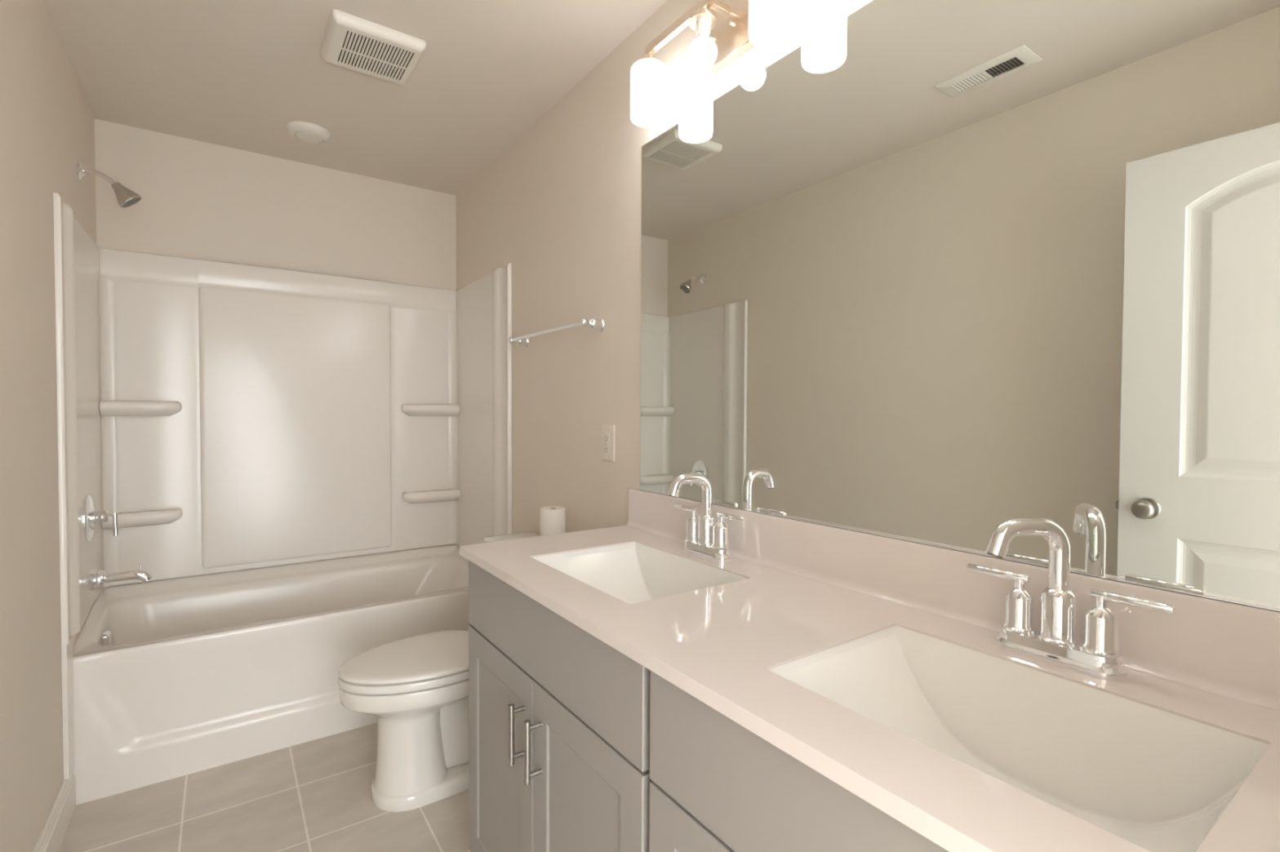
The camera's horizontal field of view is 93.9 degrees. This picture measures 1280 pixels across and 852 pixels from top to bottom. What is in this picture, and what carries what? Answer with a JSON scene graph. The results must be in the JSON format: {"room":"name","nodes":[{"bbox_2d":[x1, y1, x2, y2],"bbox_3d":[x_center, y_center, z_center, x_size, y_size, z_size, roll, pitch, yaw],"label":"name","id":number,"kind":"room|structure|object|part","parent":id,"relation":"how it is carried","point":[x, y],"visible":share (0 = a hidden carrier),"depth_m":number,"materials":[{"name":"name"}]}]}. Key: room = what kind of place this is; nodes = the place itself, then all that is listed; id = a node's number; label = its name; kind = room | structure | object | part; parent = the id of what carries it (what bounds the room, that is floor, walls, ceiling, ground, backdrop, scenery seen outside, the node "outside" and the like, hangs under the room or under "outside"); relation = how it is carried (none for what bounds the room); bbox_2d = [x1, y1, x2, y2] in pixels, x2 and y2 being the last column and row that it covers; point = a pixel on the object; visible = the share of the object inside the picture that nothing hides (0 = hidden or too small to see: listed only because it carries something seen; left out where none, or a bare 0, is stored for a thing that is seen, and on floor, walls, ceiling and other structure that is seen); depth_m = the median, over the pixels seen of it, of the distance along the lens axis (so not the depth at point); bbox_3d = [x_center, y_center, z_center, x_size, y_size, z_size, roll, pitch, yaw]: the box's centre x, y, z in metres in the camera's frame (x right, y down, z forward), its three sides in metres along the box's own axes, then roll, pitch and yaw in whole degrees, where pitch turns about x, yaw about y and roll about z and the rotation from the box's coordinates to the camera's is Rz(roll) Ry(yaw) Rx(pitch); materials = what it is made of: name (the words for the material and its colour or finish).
{"room":"bathroom","nodes":[
{"label":"bathroom","id":0,"kind":"room"},
{"bbox_2d":[0,0,96,851],"bbox_3d":[-1.284,0.019,1.034,0.100,2.440,3.544,-1,2,-35],"label":"wall","id":1,"kind":"structure","parent":0,"point":[47,121],"depth_m":1.56,"materials":[{"name":"paint"}]},
{"bbox_2d":[32,771,75,851],"bbox_3d":[-1.048,1.179,0.816,0.014,0.132,2.667,-1,2,-35],"label":"baseboard","id":2,"kind":"structure","parent":1,"relation":"attached to","point":[51,837],"depth_m":1.74,"materials":[{"name":"white paint"}]},
{"bbox_2d":[75,160,142,208],"bbox_3d":[-1.915,-0.868,2.163,0.174,0.140,0.078,-1,2,-35],"label":"shower fixture","id":3,"kind":"object","parent":1,"relation":"attached to","point":[126,197],"visible":1,"depth_m":2.16,"materials":[{"name":"silver metal"}]},
{"bbox_3d":[-1.940,-0.891,2.144,0.106,0.050,0.017,-1,2,-35],"label":"shower arm","id":4,"kind":"part","parent":3,"relation":"part of","materials":[{"name":"silver metal"}]},
{"bbox_2d":[58,723,471,851],"bbox_3d":[-0.340,1.298,0.804,1.960,0.100,5.054,-1,2,-35],"label":"floor","id":5,"kind":"structure","parent":0,"point":[313,796],"depth_m":1.88,"materials":[{"name":"tile"}]},
{"bbox_2d":[72,544,470,805],"bbox_3d":[-1.410,0.931,2.592,1.460,0.544,0.660,-1,2,-35],"label":"bathtub","id":6,"kind":"object","parent":5,"relation":"on","point":[173,678],"visible":0.68,"depth_m":2.26,"materials":[{"name":"white ceramic"}]},
{"bbox_2d":[337,532,539,812],"bbox_3d":[-0.642,0.828,2.092,0.744,0.780,0.414,-1,2,-35],"label":"toilet","id":7,"kind":"object","parent":5,"relation":"on","point":[416,687],"visible":0.62,"depth_m":1.92,"materials":[{"name":"white ceramic"}]},
{"bbox_3d":[-0.747,0.803,2.019,0.490,0.028,0.373,-1,2,-35],"label":"seat","id":8,"kind":"part","parent":7,"relation":"part of","materials":[{"name":"white plastic"}]},
{"bbox_3d":[-0.744,0.774,2.020,0.496,0.024,0.375,-1,2,-35],"label":"lid","id":9,"kind":"part","parent":7,"relation":"part of","materials":[{"name":"white plastic"}]},
{"bbox_3d":[-0.421,0.454,2.237,0.208,0.038,0.414,-1,2,-35],"label":"tank lid","id":10,"kind":"part","parent":7,"relation":"part of","materials":[{"name":"white ceramic"}]},
{"bbox_2d":[539,506,565,536],"bbox_3d":[-0.313,0.366,2.146,0.093,0.142,0.093,-1,2,-35],"label":"toilet paper roll","id":11,"kind":"object","parent":7,"relation":"on","point":[553,518],"visible":0.5,"depth_m":2.11,"materials":[{"name":"white paper"}]},
{"bbox_2d":[468,560,652,851],"bbox_3d":[-0.022,0.788,1.384,0.563,0.896,0.805,-1,2,-35],"label":"vanity cabinet","id":12,"kind":"object","parent":5,"relation":"on","point":[559,717],"visible":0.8,"depth_m":1.18,"materials":[{"name":"grey paint"}]},
{"bbox_3d":[-0.329,0.820,1.412,0.019,0.592,0.393,-1,2,-35],"label":"door","id":13,"kind":"part","parent":12,"relation":"part of","materials":[{"name":"grey paint"}]},
{"bbox_3d":[-0.260,0.648,1.262,0.037,0.126,0.012,-1,2,-35],"label":"handle","id":14,"kind":"part","parent":12,"relation":"part of","materials":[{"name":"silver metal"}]},
{"bbox_3d":[-0.214,0.650,1.197,0.037,0.126,0.012,-1,2,-35],"label":"handle","id":15,"kind":"part","parent":12,"relation":"part of","materials":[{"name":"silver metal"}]},
{"bbox_3d":[-0.102,0.828,1.087,0.019,0.592,0.393,-1,2,-35],"label":"door","id":16,"kind":"part","parent":12,"relation":"part of","materials":[{"name":"grey paint"}]},
{"bbox_2d":[459,488,1279,851],"bbox_3d":[0.220,0.282,1.044,0.546,0.134,1.624,-1,2,-35],"label":"countertop","id":17,"kind":"structure","parent":12,"relation":"on","point":[809,588],"depth_m":0.83,"materials":[{"name":"stone"}]},
{"bbox_2d":[532,542,747,604],"bbox_3d":[-0.016,0.404,1.359,0.310,0.164,0.434,-1,2,-35],"label":"sink","id":18,"kind":"object","parent":17,"relation":"in","point":[632,573],"visible":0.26,"depth_m":1.53,"materials":[{"name":"white ceramic"}]},
{"bbox_2d":[667,473,745,561],"bbox_3d":[0.132,0.216,1.446,0.138,0.203,0.252,-1,2,-35],"label":"faucet","id":19,"kind":"object","parent":17,"relation":"on","point":[706,539],"visible":1,"depth_m":1.45,"materials":[{"name":"silver metal"}]},
{"bbox_3d":[0.118,0.211,1.537,0.012,0.012,0.087,-1,2,-35],"label":"lever","id":20,"kind":"part","parent":19,"relation":"part of","materials":[{"name":"silver metal"}]},
{"bbox_3d":[0.122,0.168,1.445,0.123,0.108,0.025,0,1,-28],"label":"spout","id":21,"kind":"part","parent":19,"relation":"part of","materials":[{"name":"silver metal"}]},
{"bbox_3d":[0.136,0.250,1.511,0.047,0.078,0.047,-1,2,-35],"label":"handle","id":22,"kind":"part","parent":19,"relation":"part of","materials":[{"name":"silver metal"}]},
{"bbox_3d":[0.165,0.253,1.470,0.047,0.074,0.047,-1,2,-35],"label":"spout","id":23,"kind":"part","parent":19,"relation":"part of","materials":[{"name":"silver metal"}]},
{"bbox_3d":[0.165,0.303,1.471,0.057,0.027,0.161,-1,2,-35],"label":"plate","id":24,"kind":"part","parent":19,"relation":"part of","materials":[{"name":"silver metal"}]},
{"bbox_3d":[0.194,0.252,1.428,0.047,0.078,0.047,-1,2,-35],"label":"handle","id":25,"kind":"part","parent":19,"relation":"part of","materials":[{"name":"silver metal"}]},
{"bbox_3d":[0.212,0.214,1.401,0.012,0.012,0.087,-1,2,-35],"label":"lever","id":26,"kind":"part","parent":19,"relation":"part of","materials":[{"name":"silver metal"}]},
{"bbox_2d":[768,626,1269,851],"bbox_3d":[0.423,0.420,0.731,0.310,0.164,0.434,-1,2,-35],"label":"sink","id":27,"kind":"object","parent":17,"relation":"in","point":[1153,780],"visible":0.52,"depth_m":0.81,"materials":[{"name":"white ceramic"}]},
{"bbox_2d":[966,517,1175,680],"bbox_3d":[0.598,0.231,0.853,0.226,0.203,0.130,1,1,26],"label":"faucet","id":28,"kind":"object","parent":17,"relation":"on","point":[1055,642],"visible":1,"depth_m":0.84,"materials":[{"name":"silver metal"}]},
{"bbox_3d":[0.550,0.227,0.921,0.012,0.012,0.087,-1,2,-35],"label":"lever","id":29,"kind":"part","parent":28,"relation":"part of","materials":[{"name":"silver metal"}]},
{"bbox_3d":[0.569,0.266,0.895,0.047,0.078,0.047,-1,2,-35],"label":"handle","id":30,"kind":"part","parent":28,"relation":"part of","materials":[{"name":"silver metal"}]},
{"bbox_3d":[0.549,0.183,0.847,0.123,0.108,0.025,0,1,-6],"label":"spout","id":31,"kind":"part","parent":28,"relation":"part of","materials":[{"name":"silver metal"}]},
{"bbox_3d":[0.598,0.269,0.854,0.047,0.074,0.047,-1,2,-35],"label":"spout","id":32,"kind":"part","parent":28,"relation":"part of","materials":[{"name":"silver metal"}]},
{"bbox_3d":[0.597,0.319,0.855,0.057,0.027,0.161,-1,2,-35],"label":"plate","id":33,"kind":"part","parent":28,"relation":"part of","materials":[{"name":"silver metal"}]},
{"bbox_3d":[0.627,0.268,0.812,0.047,0.078,0.047,-1,2,-35],"label":"handle","id":34,"kind":"part","parent":28,"relation":"part of","materials":[{"name":"silver metal"}]},
{"bbox_3d":[0.645,0.230,0.785,0.012,0.012,0.087,-1,2,-35],"label":"lever","id":35,"kind":"part","parent":28,"relation":"part of","materials":[{"name":"silver metal"}]},
{"bbox_2d":[649,670,949,851],"bbox_3d":[0.440,0.805,0.723,0.563,0.896,0.805,-1,2,-35],"label":"vanity cabinet","id":36,"kind":"object","parent":5,"relation":"on","point":[717,785],"visible":0.39,"depth_m":0.75,"materials":[{"name":"grey paint"}]},
{"bbox_3d":[0.133,0.837,0.751,0.019,0.592,0.393,-1,2,-35],"label":"door","id":37,"kind":"part","parent":36,"relation":"part of","materials":[{"name":"grey paint"}]},
{"bbox_2d":[94,119,456,586],"bbox_3d":[-1.630,-0.025,2.892,1.460,2.440,0.100,-1,2,-35],"label":"wall","id":38,"kind":"structure","parent":0,"point":[201,200],"depth_m":2.74,"materials":[{"name":"paint"}]},
{"bbox_2d":[53,192,511,780],"bbox_3d":[-1.384,0.177,2.542,1.458,1.790,0.761,-1,2,-35],"label":"shower surround","id":39,"kind":"object","parent":38,"relation":"attached to","point":[229,416],"visible":0.98,"depth_m":2.70,"materials":[{"name":"white plastic"}]},
{"bbox_3d":[-1.966,0.185,2.123,0.024,1.788,0.740,-1,2,-35],"label":"panel","id":40,"kind":"part","parent":39,"relation":"part of","materials":[{"name":"white plastic"}]},
{"bbox_2d":[84,494,118,542],"bbox_3d":[-1.948,0.330,2.170,0.082,0.168,0.168,-1,2,-35],"label":"shower valve","id":41,"kind":"object","parent":39,"relation":"attached to","point":[91,517],"visible":1,"depth_m":2.14,"materials":[{"name":"silver metal"}]},
{"bbox_3d":[-1.927,0.359,2.185,0.032,0.085,0.015,-1,2,-35],"label":"lever","id":42,"kind":"part","parent":41,"relation":"part of","materials":[{"name":"silver metal"}]},
{"bbox_2d":[87,564,152,589],"bbox_3d":[-1.909,0.551,2.203,0.178,0.071,0.063,-1,2,-35],"label":"tub spout","id":43,"kind":"object","parent":39,"relation":"attached to","point":[96,579],"visible":1,"depth_m":2.18,"materials":[{"name":"silver metal"}]},
{"bbox_3d":[-1.893,0.561,2.214,0.138,0.052,0.037,-1,2,-35],"label":"spout","id":44,"kind":"part","parent":43,"relation":"part of","materials":[{"name":"silver metal"}]},
{"bbox_3d":[-1.865,0.528,2.233,0.010,0.026,0.010,-1,2,-35],"label":"diverter knob","id":45,"kind":"part","parent":43,"relation":"part of","materials":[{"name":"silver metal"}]},
{"bbox_2d":[99,400,182,416],"bbox_3d":[-2.051,-0.072,2.465,0.254,0.062,0.078,-1,2,-35],"label":"shelf","id":46,"kind":"object","parent":39,"relation":"attached to","point":[107,408],"depth_m":2.44,"materials":[{"name":"white plastic"}]},
{"bbox_2d":[101,507,182,529],"bbox_3d":[-2.054,0.384,2.474,0.252,0.062,0.078,-1,2,-35],"label":"shelf","id":47,"kind":"object","parent":39,"relation":"attached to","point":[129,518],"depth_m":2.47,"materials":[{"name":"white plastic"}]},
{"bbox_3d":[-1.584,-0.038,2.825,1.435,1.374,0.059,-1,2,-35],"label":"panel","id":48,"kind":"part","parent":39,"relation":"part of","materials":[{"name":"white plastic"}]},
{"bbox_3d":[-1.594,-0.050,2.829,0.788,1.350,0.042,-1,2,-35],"label":"panel","id":49,"kind":"part","parent":39,"relation":"part of","materials":[{"name":"white plastic"}]},
{"bbox_2d":[400,404,459,416],"bbox_3d":[-1.096,-0.083,3.132,0.280,0.062,0.078,-1,2,-35],"label":"shelf","id":50,"kind":"object","parent":39,"relation":"attached to","point":[406,410],"depth_m":3.10,"materials":[{"name":"white plastic"}]},
{"bbox_2d":[401,488,460,503],"bbox_3d":[-1.097,0.371,3.143,0.280,0.062,0.078,-1,2,-35],"label":"shelf","id":51,"kind":"object","parent":39,"relation":"attached to","point":[408,495],"depth_m":3.13,"materials":[{"name":"white plastic"}]},
{"bbox_3d":[-0.790,0.171,2.945,0.024,1.788,0.740,-1,2,-35],"label":"panel","id":52,"kind":"part","parent":39,"relation":"part of","materials":[{"name":"white plastic"}]},
{"bbox_2d":[42,0,667,195],"bbox_3d":[-0.330,-1.241,0.747,1.960,0.100,5.054,-1,2,-35],"label":"ceiling","id":53,"kind":"structure","parent":0,"point":[231,73],"depth_m":2.07,"materials":[{"name":"paint"}]},
{"bbox_2d":[285,120,331,143],"bbox_3d":[-1.387,-1.219,2.502,0.168,0.031,0.168,-1,2,-35],"label":"ceiling disc","id":54,"kind":"object","parent":53,"relation":"attached to","point":[308,132],"visible":1,"depth_m":2.47,"materials":[{"name":"white plastic"}]},
{"bbox_2d":[320,8,426,84],"bbox_3d":[-0.861,-1.205,1.925,0.270,0.030,0.268,-1,2,-35],"label":"exhaust fan","id":55,"kind":"object","parent":53,"relation":"attached to","point":[350,42],"visible":1,"depth_m":1.89,"materials":[{"name":"white plastic"}]},
{"bbox_2d":[336,30,415,81],"bbox_3d":[-0.855,-1.191,1.931,0.200,0.002,0.198,-1,2,-35],"label":"grille","id":56,"kind":"object","parent":55,"relation":"attached to","point":[406,71],"depth_m":1.93,"materials":[{"name":"white plastic"}]},
{"bbox_2d":[455,0,873,534],"bbox_3d":[-0.005,0.004,1.927,0.100,2.440,3.544,-1,2,-35],"label":"wall","id":57,"kind":"structure","parent":0,"point":[561,205],"depth_m":2.12,"materials":[{"name":"paint"}]},
{"bbox_2d":[507,316,605,346],"bbox_3d":[-0.334,-0.348,2.231,0.084,0.049,0.647,-1,2,-35],"label":"towel bar","id":58,"kind":"object","parent":57,"relation":"attached to","point":[599,324],"visible":1,"depth_m":2.07,"materials":[{"name":"silver metal"}]},
{"bbox_3d":[-0.505,-0.354,2.476,0.084,0.049,0.049,-1,2,-35],"label":"post","id":59,"kind":"part","parent":58,"relation":"part of","materials":[{"name":"silver metal"}]},
{"bbox_3d":[-0.163,-0.341,1.986,0.084,0.049,0.049,-1,2,-35],"label":"post","id":60,"kind":"part","parent":58,"relation":"part of","materials":[{"name":"silver metal"}]},
{"bbox_2d":[601,424,614,462],"bbox_3d":[-0.107,0.056,1.979,0.008,0.121,0.077,-1,2,-35],"label":"outlet plate","id":61,"kind":"object","parent":57,"relation":"attached to","point":[607,430],"visible":1,"depth_m":1.97,"materials":[{"name":"beige plastic"}]},
{"bbox_2d":[604,432,609,453],"bbox_3d":[-0.108,0.056,1.978,0.006,0.066,0.032,-1,2,-35],"label":"receptacle","id":62,"kind":"object","parent":61,"relation":"attached to","point":[606,435],"depth_m":1.98,"materials":[{"name":"beige plastic"}]},
{"bbox_2d":[630,0,796,127],"bbox_3d":[0.169,-0.967,1.453,0.138,0.272,0.546,-1,2,-35],"label":"vanity light","id":63,"kind":"object","parent":57,"relation":"attached to","point":[725,29],"visible":1,"depth_m":1.45,"materials":[{"name":"white glass"}]},
{"bbox_3d":[0.023,-0.906,1.627,0.098,0.142,0.098,-1,2,-35],"label":"lamp shade","id":64,"kind":"part","parent":63,"relation":"part of","materials":[{"name":"white glass"}]},
{"bbox_2d":[695,17,710,35],"bbox_3d":[0.152,-0.960,1.442,0.035,0.028,0.035,-1,2,-35],"label":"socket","id":65,"kind":"object","parent":63,"relation":"attached to","point":[702,24],"depth_m":1.43,"materials":[{"name":"silver metal"}]},
{"bbox_3d":[0.152,-0.897,1.443,0.069,0.061,0.069,-1,2,-35],"label":"bulb glass","id":66,"kind":"part","parent":63,"relation":"part of","materials":[{"name":"white glass"}]},
{"bbox_3d":[0.193,-1.015,1.447,0.058,0.016,0.016,-1,2,-35],"label":"arm","id":67,"kind":"part","parent":63,"relation":"part of","materials":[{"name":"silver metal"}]},
{"bbox_3d":[0.224,-1.006,1.473,0.024,0.195,0.146,-1,2,-35],"label":"plate","id":68,"kind":"part","parent":63,"relation":"part of","materials":[{"name":"silver metal"}]},
{"bbox_3d":[0.280,-0.897,1.260,0.098,0.142,0.098,-1,2,-35],"label":"lamp shade","id":69,"kind":"part","parent":63,"relation":"part of","materials":[{"name":"white glass"}]},
{"bbox_2d":[626,488,1279,711],"bbox_3d":[0.431,0.268,1.190,0.031,0.112,1.622,-1,2,-35],"label":"backsplash","id":70,"kind":"structure","parent":57,"relation":"attached to","point":[1228,650],"depth_m":0.98,"materials":[{"name":"stone"}]},
{"bbox_2d":[640,0,1279,612],"bbox_3d":[0.456,-0.307,1.167,0.008,1.040,1.577,-1,2,-35],"label":"wall mirror","id":71,"kind":"object","parent":57,"relation":"attached to","point":[940,273],"visible":1,"depth_m":0.98,"materials":[{"name":"silver mirror"}]}
]}

